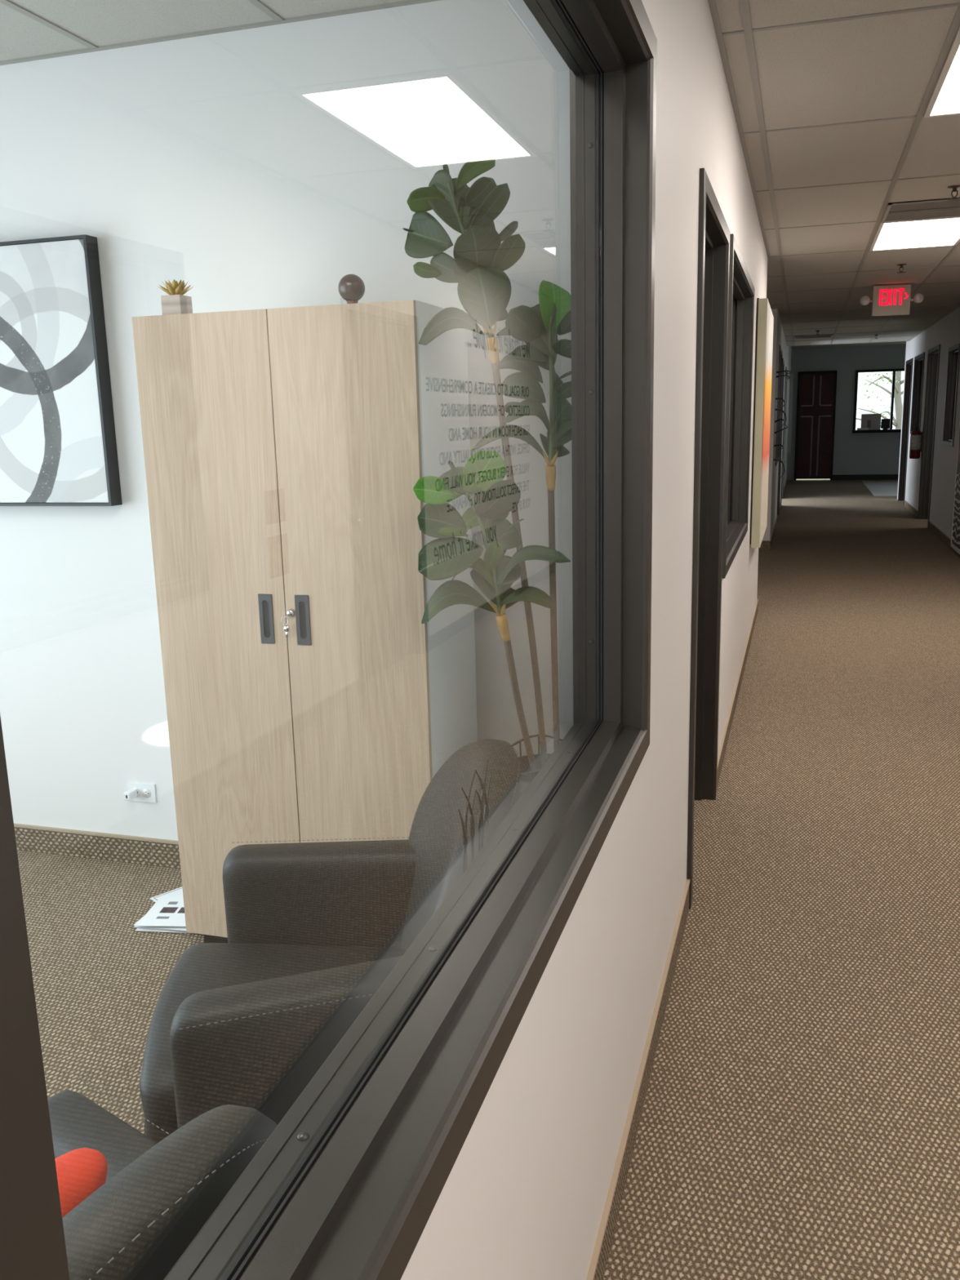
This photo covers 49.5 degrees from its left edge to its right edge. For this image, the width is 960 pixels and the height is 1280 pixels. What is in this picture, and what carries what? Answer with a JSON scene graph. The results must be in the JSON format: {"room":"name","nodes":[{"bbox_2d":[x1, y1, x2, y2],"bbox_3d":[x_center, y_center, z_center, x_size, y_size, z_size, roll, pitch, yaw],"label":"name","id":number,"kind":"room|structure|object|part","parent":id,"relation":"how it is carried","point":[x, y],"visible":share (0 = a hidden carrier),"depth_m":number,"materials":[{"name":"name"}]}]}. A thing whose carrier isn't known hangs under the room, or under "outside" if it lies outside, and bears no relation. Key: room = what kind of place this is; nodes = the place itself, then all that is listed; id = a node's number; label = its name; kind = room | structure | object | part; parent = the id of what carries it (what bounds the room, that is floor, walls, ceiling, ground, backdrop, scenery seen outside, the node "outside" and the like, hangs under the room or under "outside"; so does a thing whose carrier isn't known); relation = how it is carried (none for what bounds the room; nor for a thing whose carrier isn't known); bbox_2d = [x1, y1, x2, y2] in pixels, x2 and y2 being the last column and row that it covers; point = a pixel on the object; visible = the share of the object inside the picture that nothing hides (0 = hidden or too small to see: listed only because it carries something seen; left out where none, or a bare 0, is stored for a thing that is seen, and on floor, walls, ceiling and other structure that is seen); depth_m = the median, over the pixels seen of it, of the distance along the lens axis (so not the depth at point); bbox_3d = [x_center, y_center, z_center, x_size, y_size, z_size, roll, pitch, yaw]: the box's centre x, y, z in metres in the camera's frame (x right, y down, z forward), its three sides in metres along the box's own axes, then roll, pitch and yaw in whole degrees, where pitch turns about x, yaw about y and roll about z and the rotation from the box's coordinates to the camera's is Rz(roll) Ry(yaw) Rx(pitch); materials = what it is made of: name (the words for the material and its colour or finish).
{"room":"office corridor","nodes":[
{"label":"office corridor","id":0,"kind":"room"},
{"bbox_2d":[160,294,192,315],"bbox_3d":[-0.813,-0.896,2.796,0.058,0.052,0.058,2,12,17],"label":"planter","id":1,"kind":"object","parent":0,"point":[171,304],"depth_m":2.77,"materials":[{"name":"white ceramic"}]},
{"bbox_2d":[0,0,573,840],"bbox_3d":[-1.218,-0.516,3.571,3.570,2.700,0.120,2,12,17],"label":"wall","id":2,"kind":"structure","parent":0,"point":[266,167],"depth_m":3.20,"materials":[{"name":"white"}]},
{"bbox_2d":[0,234,122,506],"bbox_3d":[-1.634,-0.883,3.521,0.855,0.852,0.058,2,12,17],"label":"framed artwork","id":3,"kind":"object","parent":2,"relation":"attached to","point":[58,444],"visible":1,"depth_m":3.43,"materials":[{"name":"black"}]},
{"bbox_2d":[13,822,180,869],"bbox_3d":[-1.158,0.769,3.762,3.470,0.104,0.012,2,12,17],"label":"baseboard","id":4,"kind":"structure","parent":2,"relation":"attached to","point":[144,851],"depth_m":3.83,"materials":[{"name":"carpet"}]},
{"bbox_2d":[126,782,156,803],"bbox_3d":[-1.214,0.546,3.732,0.116,0.070,0.009,2,12,17],"label":"wall outlet","id":5,"kind":"object","parent":2,"relation":"attached to","point":[146,793],"visible":0.92,"depth_m":3.73,"materials":[{"name":"white plastic"}]},
{"bbox_2d":[123,788,137,800],"bbox_3d":[-1.245,0.550,3.716,0.026,0.028,0.054,2,12,17],"label":"charger","id":6,"kind":"object","parent":5,"relation":"attached to","point":[131,793],"visible":1,"depth_m":3.70,"materials":[{"name":"white plastic"}]},
{"bbox_2d":[133,787,139,796],"bbox_3d":[-1.236,0.546,3.736,0.034,0.034,0.003,2,12,17],"label":"receptacle","id":7,"kind":"object","parent":5,"relation":"attached to","point":[137,788],"depth_m":3.73,"materials":[{"name":"white plastic"}]},
{"bbox_2d":[142,788,150,797],"bbox_3d":[-1.193,0.548,3.723,0.034,0.034,0.003,2,12,17],"label":"receptacle","id":8,"kind":"object","parent":5,"relation":"attached to","point":[145,792],"depth_m":3.72,"materials":[{"name":"white plastic"}]},
{"bbox_2d":[0,0,959,346],"bbox_3d":[3.524,-2.858,6.625,10.500,0.400,23.600,2,12,17],"label":"ceiling","id":9,"kind":"structure","parent":0,"point":[881,67],"depth_m":4.09,"materials":[{"name":"tile"}]},
{"bbox_2d":[794,333,833,338],"bbox_3d":[5.116,-4.653,15.981,0.560,0.011,0.550,2,12,17],"label":"ceiling vent","id":10,"kind":"object","parent":9,"relation":"in","point":[814,335],"visible":1,"depth_m":15.95,"materials":[{"name":"grey metal"}]},
{"bbox_2d":[859,284,924,316],"bbox_3d":[3.820,-3.153,9.674,0.562,0.268,0.068,1,12,11],"label":"exit sign","id":11,"kind":"object","parent":9,"relation":"attached to","point":[892,300],"visible":1,"depth_m":9.65,"materials":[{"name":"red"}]},
{"bbox_2d":[897,263,906,273],"bbox_3d":[3.388,-2.986,8.372,0.072,0.063,0.072,2,12,17],"label":"sprinkler","id":12,"kind":"object","parent":9,"relation":"attached to","point":[900,264],"visible":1,"depth_m":8.36,"materials":[{"name":"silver metal"}]},
{"bbox_2d":[869,217,959,251],"bbox_3d":[2.937,-2.699,6.933,0.580,0.008,1.200,2,12,17],"label":"recessed light","id":13,"kind":"object","parent":9,"relation":"in","point":[940,232],"visible":1,"depth_m":6.92,"materials":[{"name":"white plastic"}]},
{"bbox_2d":[880,198,959,222],"bbox_3d":[2.669,-2.511,6.073,0.580,0.011,0.590,2,12,17],"label":"ceiling vent","id":14,"kind":"object","parent":9,"relation":"in","point":[935,208],"visible":1,"depth_m":6.08,"materials":[{"name":"grey metal"}]},
{"bbox_3d":[2.675,-2.512,6.093,0.540,0.006,0.012,2,12,17],"label":"blade","id":15,"kind":"part","parent":14,"relation":"part of","materials":[{"name":"grey metal"}]},
{"bbox_3d":[2.663,-2.504,6.055,0.540,0.006,0.012,2,12,17],"label":"blade","id":16,"kind":"part","parent":14,"relation":"part of","materials":[{"name":"grey metal"}]},
{"bbox_2d":[923,26,959,117],"bbox_3d":[1.873,-1.954,3.511,0.580,0.008,1.200,2,12,17],"label":"recessed light","id":17,"kind":"object","parent":9,"relation":"in","point":[944,100],"visible":1,"depth_m":3.80,"materials":[{"name":"white plastic"}]},
{"bbox_2d":[930,46,959,115],"bbox_3d":[1.873,-1.955,3.511,0.536,0.004,1.156,2,12,17],"label":"diffuser","id":18,"kind":"object","parent":17,"relation":"attached to","point":[945,100],"depth_m":3.81,"materials":[{"name":"white plastic"}]},
{"bbox_2d":[946,185,959,200],"bbox_3d":[2.505,-2.360,5.499,0.072,0.063,0.072,2,12,17],"label":"sprinkler","id":19,"kind":"object","parent":9,"relation":"attached to","point":[954,188],"visible":1,"depth_m":5.49,"materials":[{"name":"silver metal"}]},
{"bbox_2d":[17,479,959,1279],"bbox_3d":[4.444,-0.628,10.301,10.900,0.120,30.500,2,12,17],"label":"floor","id":20,"kind":"structure","parent":0,"point":[800,1119],"depth_m":3.06,"materials":[{"name":"carpet"}]},
{"bbox_2d":[47,1076,277,1279],"bbox_3d":[-0.560,0.881,1.113,0.733,0.945,0.750,5,14,29],"label":"armchair","id":21,"kind":"object","parent":20,"relation":"on","point":[154,1199],"visible":0.54,"depth_m":0.88,"materials":[{"name":"grey fabric"}]},
{"bbox_2d":[54,1147,107,1217],"bbox_3d":[-0.576,0.741,1.139,0.163,0.223,0.360,5,14,29],"label":"throw pillow","id":22,"kind":"object","parent":21,"relation":"on","point":[80,1172],"visible":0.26,"depth_m":1.20,"materials":[{"name":"red fabric"}]},
{"bbox_3d":[-0.423,0.913,1.367,0.509,0.532,0.105,8,15,38],"label":"arm","id":23,"kind":"part","parent":21,"relation":"part of","materials":[{"name":"grey fabric"}]},
{"bbox_2d":[135,927,191,933],"bbox_3d":[-0.935,0.895,3.371,0.280,0.001,0.216,0,12,8],"label":"paper sheet","id":24,"kind":"object","parent":20,"relation":"on","point":[138,928],"visible":0.11,"depth_m":3.28,"materials":[{"name":"white paper"}]},
{"bbox_2d":[134,926,177,930],"bbox_3d":[-0.939,0.890,3.380,0.280,0.001,0.216,1,12,10],"label":"paper sheet","id":25,"kind":"object","parent":24,"relation":"on","point":[135,926],"visible":0.14,"depth_m":3.29,"materials":[{"name":"white paper"}]},
{"bbox_3d":[-0.940,0.887,3.379,0.280,0.001,0.216,1,12,14],"label":"paper sheet","id":26,"kind":"object","parent":25,"relation":"on","visible":0},
{"bbox_2d":[133,923,186,930],"bbox_3d":[-0.934,0.886,3.367,0.280,0.001,0.216,1,12,13],"label":"paper sheet","id":27,"kind":"object","parent":26,"relation":"on","point":[177,928],"visible":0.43,"depth_m":3.28,"materials":[{"name":"white paper"}]},
{"bbox_2d":[137,893,186,927],"bbox_3d":[-0.929,0.880,3.381,0.280,0.001,0.216,1,12,13],"label":"paper sheet","id":28,"kind":"object","parent":27,"relation":"on","point":[171,894],"visible":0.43,"depth_m":3.50,"materials":[{"name":"white paper"}]},
{"bbox_2d":[136,894,171,925],"bbox_3d":[-0.935,0.877,3.378,0.280,0.001,0.216,0,12,5],"label":"paper sheet","id":29,"kind":"object","parent":28,"relation":"on","point":[162,895],"visible":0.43,"depth_m":3.39,"materials":[{"name":"white paper"}]},
{"bbox_2d":[137,894,186,926],"bbox_3d":[-0.929,0.875,3.370,0.280,0.001,0.216,0,12,4],"label":"paper sheet","id":30,"kind":"object","parent":29,"relation":"on","point":[169,910],"visible":0.54,"depth_m":3.35,"materials":[{"name":"white paper"}]},
{"bbox_2d":[149,886,182,902],"bbox_3d":[-0.938,0.862,3.533,0.216,0.001,0.280,10,17,44],"label":"paper sheet","id":31,"kind":"object","parent":20,"relation":"on","point":[178,891],"visible":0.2,"depth_m":3.54,"materials":[{"name":"white paper"}]},
{"bbox_2d":[131,299,477,942],"bbox_3d":[-0.462,0.014,3.040,0.804,1.845,0.449,2,12,17],"label":"storage cabinet","id":32,"kind":"object","parent":20,"relation":"on","point":[308,695],"visible":0.89,"depth_m":2.80,"materials":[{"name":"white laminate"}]},
{"bbox_2d":[159,279,193,315],"bbox_3d":[-0.812,-0.916,2.791,0.092,0.094,0.093,2,12,17],"label":"potted succulent","id":33,"kind":"object","parent":32,"relation":"on","point":[175,303],"visible":0.99,"depth_m":2.77,"materials":[{"name":"white ceramic"}]},
{"bbox_3d":[-0.713,0.016,2.908,0.398,1.780,0.018,2,12,17],"label":"door","id":34,"kind":"part","parent":32,"relation":"part of","materials":[{"name":"brown wood"}]},
{"bbox_3d":[-0.582,-0.058,2.839,0.041,0.137,0.004,2,12,17],"label":"handle","id":35,"kind":"part","parent":32,"relation":"part of","materials":[{"name":"grey metal"}]},
{"bbox_3d":[-0.477,-0.054,2.808,0.041,0.137,0.004,2,12,17],"label":"handle","id":36,"kind":"part","parent":32,"relation":"part of","materials":[{"name":"grey metal"}]},
{"bbox_3d":[-0.329,0.031,2.792,0.398,1.780,0.018,2,12,17],"label":"door","id":37,"kind":"part","parent":32,"relation":"part of","materials":[{"name":"brown wood"}]},
{"bbox_2d":[337,274,364,303],"bbox_3d":[-0.326,-0.889,2.646,0.068,0.077,0.068,2,12,17],"label":"decorative sphere","id":38,"kind":"object","parent":32,"relation":"on","point":[351,287],"visible":0.97,"depth_m":2.62,"materials":[{"name":"brown glass"}]},
{"bbox_2d":[139,738,520,1142],"bbox_3d":[-0.279,0.678,2.046,0.733,0.945,0.750,-3,12,-6],"label":"armchair","id":39,"kind":"object","parent":20,"relation":"on","point":[315,930],"visible":0.48,"depth_m":2.04,"materials":[{"name":"grey fabric"}]},
{"bbox_2d":[139,942,406,1142],"bbox_3d":[-0.349,0.772,2.057,0.557,0.201,0.530,-3,12,-6],"label":"seat cushion","id":40,"kind":"object","parent":39,"relation":"on","point":[203,966],"depth_m":2.10,"materials":[{"name":"grey fabric"}]},
{"bbox_3d":[-0.252,0.819,1.792,0.509,0.532,0.105,-4,12,-14],"label":"arm","id":41,"kind":"part","parent":39,"relation":"part of","materials":[{"name":"grey fabric"}]},
{"bbox_3d":[-0.311,0.707,2.333,0.509,0.532,0.105,-1,12,3],"label":"arm","id":42,"kind":"part","parent":39,"relation":"part of","materials":[{"name":"grey fabric"}]},
{"bbox_3d":[-0.065,0.605,2.054,0.298,0.815,0.584,-3,12,-6],"label":"backrest","id":43,"kind":"part","parent":39,"relation":"part of","materials":[{"name":"grey fabric"}]},
{"bbox_2d":[458,759,491,873],"bbox_3d":[0.005,0.702,1.690,0.024,1.031,0.165,2,12,17],"label":"ornament","id":44,"kind":"object","parent":20,"relation":"on","point":[482,820],"visible":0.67,"depth_m":1.60,"materials":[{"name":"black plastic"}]},
{"bbox_2d":[402,155,571,795],"bbox_3d":[0.058,-0.102,2.747,0.478,2.168,0.565,2,12,17],"label":"fig tree","id":45,"kind":"object","parent":20,"relation":"on","point":[479,261],"visible":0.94,"depth_m":2.55,"materials":[{"name":"green plant"}]},
{"bbox_3d":[-0.019,-0.902,2.557,0.114,0.422,0.020,0,12,9],"label":"green stem","id":46,"kind":"part","parent":45,"relation":"part of","materials":[{"name":"green plant"}]},
{"bbox_3d":[0.006,-0.198,2.556,0.126,0.409,0.028,-2,12,-4],"label":"green stem","id":47,"kind":"part","parent":45,"relation":"part of","materials":[{"name":"green plant"}]},
{"bbox_3d":[0.120,-0.142,2.760,0.182,1.160,0.040,-11,15,-40],"label":"stem","id":48,"kind":"part","parent":45,"relation":"part of","materials":[{"name":"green plant"}]},
{"bbox_3d":[0.114,0.205,2.769,0.019,0.483,0.256,3,13,21],"label":"stem","id":49,"kind":"part","parent":45,"relation":"part of","materials":[{"name":"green plant"}]},
{"bbox_3d":[0.196,0.649,3.006,0.264,0.585,0.264,2,12,17],"label":"pot","id":50,"kind":"part","parent":45,"relation":"part of","materials":[{"name":"white plastic"}]},
{"bbox_3d":[0.177,-0.593,2.624,0.014,0.427,0.022,-3,12,-6],"label":"green stem","id":51,"kind":"part","parent":45,"relation":"part of","materials":[{"name":"green plant"}]},
{"bbox_3d":[0.201,0.010,2.812,0.018,0.836,0.127,1,12,10],"label":"stem","id":52,"kind":"part","parent":45,"relation":"part of","materials":[{"name":"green plant"}]},
{"bbox_2d":[861,480,897,496],"bbox_3d":[9.767,-3.104,21.156,3.580,0.006,4.700,2,12,17],"label":"floor","id":53,"kind":"structure","parent":20,"relation":"on","point":[877,488],"depth_m":21.52,"materials":[{"name":"beige tile"}]},
{"bbox_2d":[400,0,767,1279],"bbox_3d":[0.308,-0.276,2.251,0.130,2.700,12.500,2,12,17],"label":"wall","id":54,"kind":"structure","parent":0,"point":[523,1197],"depth_m":2.18,"materials":[{"name":"white paint"}]},
{"bbox_2d":[0,0,440,65],"bbox_3d":[-2.300,-1.108,-0.045,3.592,0.008,7.030,2,12,17],"label":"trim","id":55,"kind":"structure","parent":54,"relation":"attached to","point":[278,20],"depth_m":3.04,"materials":[{"name":"grey metal"}]},
{"bbox_2d":[0,0,657,1279],"bbox_3d":[-0.001,-0.261,1.230,0.156,1.375,1.875,2,12,17],"label":"window","id":56,"kind":"structure","parent":54,"relation":"in","point":[347,1185],"depth_m":1.29,"materials":[{"name":"brown metal"}]},
{"bbox_2d":[586,879,690,1279],"bbox_3d":[-0.371,1.542,-0.004,0.011,0.103,7.150,2,12,17],"label":"baseboard","id":57,"kind":"structure","parent":54,"relation":"attached to","point":[600,1255],"depth_m":2.27,"materials":[{"name":"wood"}]},
{"bbox_2d":[686,168,729,909],"bbox_3d":[0.730,-0.334,3.637,0.156,2.222,1.064,2,12,17],"label":"door frame","id":58,"kind":"structure","parent":54,"relation":"in","point":[713,240],"depth_m":3.96,"materials":[{"name":"brown metal"}]},
{"bbox_2d":[716,599,758,787],"bbox_3d":[1.599,0.161,6.335,0.011,0.103,4.290,2,12,17],"label":"baseboard","id":59,"kind":"structure","parent":54,"relation":"attached to","point":[722,748],"depth_m":5.52,"materials":[{"name":"wood"}]},
{"bbox_2d":[721,233,755,578],"bbox_3d":[1.202,-1.113,5.096,0.156,1.355,1.880,2,12,17],"label":"window","id":60,"kind":"structure","parent":54,"relation":"in","point":[741,288],"depth_m":5.81,"materials":[{"name":"brown metal"}]},
{"bbox_3d":[1.186,-1.114,5.101,0.003,1.237,1.762,2,12,17],"label":"pane","id":61,"kind":"part","parent":60,"relation":"part of","materials":[{"name":"clear glass"}]},
{"bbox_2d":[750,297,773,547],"bbox_3d":[1.952,-1.489,7.197,0.063,1.540,1.402,2,12,17],"label":"canvas painting","id":62,"kind":"object","parent":54,"relation":"attached to","point":[765,318],"visible":1,"depth_m":6.62,"materials":[{"name":"multicoloured fabric"}]},
{"bbox_2d":[762,308,791,540],"bbox_3d":[5.239,-3.944,18.156,0.130,3.100,13.400,2,12,17],"label":"wall","id":63,"kind":"structure","parent":0,"point":[779,339],"depth_m":12.49,"materials":[{"name":"white"}]},
{"bbox_2d":[769,515,777,549],"bbox_3d":[3.867,-1.442,13.699,0.012,0.103,3.250,2,12,17],"label":"baseboard","id":64,"kind":"structure","parent":63,"relation":"attached to","point":[775,521],"depth_m":13.27,"materials":[{"name":"carpet"}]},
{"bbox_2d":[775,345,782,466],"bbox_3d":[3.872,-3.075,13.743,0.156,1.480,1.440,2,12,17],"label":"window","id":65,"kind":"structure","parent":63,"relation":"in","point":[780,352],"depth_m":14.24,"materials":[{"name":"brown metal"}]},
{"bbox_2d":[777,358,784,521],"bbox_3d":[4.406,-2.973,15.524,0.156,2.322,1.044,2,12,17],"label":"door","id":66,"kind":"structure","parent":63,"relation":"in","point":[783,361],"depth_m":15.75,"materials":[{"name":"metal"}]},
{"bbox_2d":[773,370,791,477],"bbox_3d":[3.678,-2.593,12.618,0.116,1.295,0.911,3,13,22],"label":"art","id":67,"kind":"object","parent":63,"relation":"attached to","point":[777,376],"visible":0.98,"depth_m":12.34,"materials":[{"name":"black plastic"}]},
{"bbox_2d":[780,366,787,502],"bbox_3d":[5.322,-3.614,18.469,0.156,2.322,1.644,2,12,17],"label":"door","id":68,"kind":"structure","parent":63,"relation":"in","point":[786,369],"depth_m":19.00,"materials":[{"name":"black wood"}]},
{"bbox_2d":[783,475,787,493],"bbox_3d":[6.476,-3.269,22.090,0.012,0.103,5.600,2,12,17],"label":"baseboard","id":69,"kind":"structure","parent":63,"relation":"attached to","point":[787,476],"depth_m":22.26,"materials":[{"name":"carpet"}]},
{"bbox_2d":[787,373,793,453],"bbox_3d":[7.039,-5.127,23.623,0.065,1.760,0.350,2,12,17],"label":"trim","id":70,"kind":"structure","parent":63,"relation":"attached to","point":[791,375],"depth_m":23.46,"materials":[{"name":"grey"}]},
{"bbox_2d":[707,0,959,346],"bbox_3d":[1.216,-2.751,7.366,5.465,0.008,23.600,2,12,17],"label":"grid","id":71,"kind":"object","parent":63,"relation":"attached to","point":[748,30],"depth_m":4.27,"materials":[{"name":"grey metal"}]},
{"bbox_2d":[786,344,906,479],"bbox_3d":[10.493,-5.195,23.497,7.300,3.100,0.150,2,12,17],"label":"wall","id":72,"kind":"structure","parent":0,"point":[863,453],"depth_m":24.01,"materials":[{"name":"grey paint"}]},
{"bbox_2d":[794,370,837,479],"bbox_3d":[7.812,-4.980,24.269,0.860,2.490,0.048,2,12,17],"label":"door","id":73,"kind":"structure","parent":72,"relation":"in","point":[816,390],"depth_m":24.26,"materials":[{"name":"brown wood"}]},
{"bbox_2d":[832,474,898,479],"bbox_3d":[11.055,-3.702,23.559,5.950,0.126,0.016,2,12,17],"label":"baseboard","id":74,"kind":"structure","parent":72,"relation":"attached to","point":[835,477],"depth_m":24.18,"materials":[{"name":"grey wood"}]},
{"bbox_2d":[852,368,904,433],"bbox_3d":[9.358,-5.430,23.654,1.660,1.410,0.440,2,12,17],"label":"window","id":75,"kind":"structure","parent":72,"relation":"in","point":[857,371],"depth_m":23.75,"materials":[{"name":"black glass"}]},
{"bbox_2d":[857,427,868,430],"bbox_3d":[8.731,-4.816,23.769,0.240,0.050,0.040,2,12,17],"label":"tray","id":76,"kind":"object","parent":75,"relation":"on","point":[858,428],"visible":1,"depth_m":23.75,"materials":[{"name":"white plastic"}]},
{"bbox_2d":[860,413,881,430],"bbox_3d":[8.924,-4.981,23.779,0.420,0.360,0.122,2,12,17],"label":"computer monitor","id":77,"kind":"object","parent":75,"relation":"on","point":[872,421],"visible":1,"depth_m":23.72,"materials":[{"name":"grey plastic"}]},
{"bbox_3d":[9.345,-4.772,23.695,1.660,0.035,0.240,2,12,17],"label":"sill","id":78,"kind":"part","parent":75,"relation":"part of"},
{"bbox_2d":[880,418,890,429],"bbox_3d":[9.226,-4.911,23.701,0.190,0.240,0.100,2,12,17],"label":"computer monitor","id":79,"kind":"object","parent":75,"relation":"on","point":[885,423],"visible":1,"depth_m":23.68,"materials":[{"name":"black plastic"}]},
{"bbox_2d":[791,341,906,349],"bbox_3d":[7.879,-6.059,20.618,10.500,0.100,6.400,2,12,17],"label":"ceiling","id":80,"kind":"structure","parent":0,"point":[896,343],"depth_m":23.13,"materials":[{"name":"tile"}]},
{"bbox_2d":[897,306,959,538],"bbox_3d":[4.007,-1.585,7.073,0.130,3.100,24.200,2,12,17],"label":"wall","id":81,"kind":"structure","parent":0,"point":[945,332],"depth_m":13.27,"materials":[{"name":"white paint"}]},
{"bbox_2d":[897,357,913,506],"bbox_3d":[7.269,-3.514,17.619,0.156,2.382,1.144,2,12,17],"label":"door","id":82,"kind":"structure","parent":81,"relation":"in","point":[908,366],"depth_m":18.04,"materials":[{"name":"brown metal"}]},
{"bbox_2d":[904,499,917,518],"bbox_3d":[6.736,-2.055,16.284,0.011,0.103,2.200,2,12,17],"label":"baseboard","id":83,"kind":"structure","parent":81,"relation":"attached to","point":[907,504],"depth_m":16.17,"materials":[{"name":"carpet"}]},
{"bbox_2d":[909,422,922,458],"bbox_3d":[6.348,-2.916,15.221,0.164,0.522,0.184,-7,13,-25],"label":"fire extinguisher","id":84,"kind":"object","parent":81,"relation":"attached to","point":[916,437],"visible":1,"depth_m":15.16,"materials":[{"name":"red metal"}]},
{"bbox_2d":[910,351,924,434],"bbox_3d":[6.783,-3.759,15.978,0.156,1.200,1.390,2,12,17],"label":"window","id":85,"kind":"structure","parent":81,"relation":"in","point":[918,371],"depth_m":16.52,"materials":[{"name":"black glass"}]},
{"bbox_3d":[6.799,-3.759,15.973,0.003,1.082,1.272,2,12,17],"label":"pane","id":86,"kind":"part","parent":85,"relation":"part of","materials":[{"name":"clear glass"}]},
{"bbox_2d":[917,344,940,528],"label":"door","id":87,"kind":"structure","parent":81,"relation":"in","point":[933,354],"depth_m":14.88,"materials":[{"name":"black wood"}]},
{"bbox_2d":[928,520,959,557],"bbox_3d":[4.780,-0.685,9.992,0.011,0.103,8.460,2,12,17],"label":"baseboard","id":88,"kind":"structure","parent":81,"relation":"attached to","point":[940,534],"depth_m":12.62,"materials":[{"name":"carpet"}]},
{"bbox_2d":[942,342,959,446],"bbox_3d":[5.629,-2.877,12.277,0.156,1.150,0.940,2,12,17],"label":"window","id":89,"kind":"structure","parent":81,"relation":"in","point":[953,356],"depth_m":12.63,"materials":[{"name":"brown metal"}]},
{"bbox_3d":[5.645,-2.876,12.273,0.003,1.032,0.822,2,12,17],"label":"pane","id":90,"kind":"part","parent":89,"relation":"part of","materials":[{"name":"clear glass"}]},
{"bbox_2d":[950,414,959,554],"bbox_3d":[5.050,-1.668,10.827,0.032,1.550,1.340,2,12,17],"label":"artwork","id":91,"kind":"object","parent":81,"relation":"attached to","point":[955,534],"visible":1,"depth_m":11.31,"materials":[{"name":"black"}]},
{"bbox_3d":[1.554,-2.465,12.521,3.550,2.700,0.120,2,12,17],"label":"wall","id":92,"kind":"structure","parent":0,"visible":0},
{"bbox_2d":[758,540,769,549],"bbox_3d":[1.675,-1.177,12.693,3.580,0.103,0.012,2,12,17],"label":"baseboard","id":93,"kind":"structure","parent":92,"relation":"attached to","point":[765,544],"depth_m":12.19,"materials":[{"name":"carpet"}]},
{"label":"outside","id":94,"kind":"structure","parent":0,"visible":0},
{"bbox_3d":[18.549,-7.681,44.116,50.000,0.100,43.600,2,12,17],"label":"lawn","id":95,"kind":"structure","parent":94,"visible":0},
{"bbox_2d":[856,371,903,429],"bbox_3d":[12.100,-6.995,30.013,4.600,4.692,3.285,-11,15,-39],"label":"tree","id":96,"kind":"object","parent":95,"relation":"on","point":[898,382],"visible":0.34,"depth_m":29.98,"materials":[{"name":"brown plant"}]}
]}

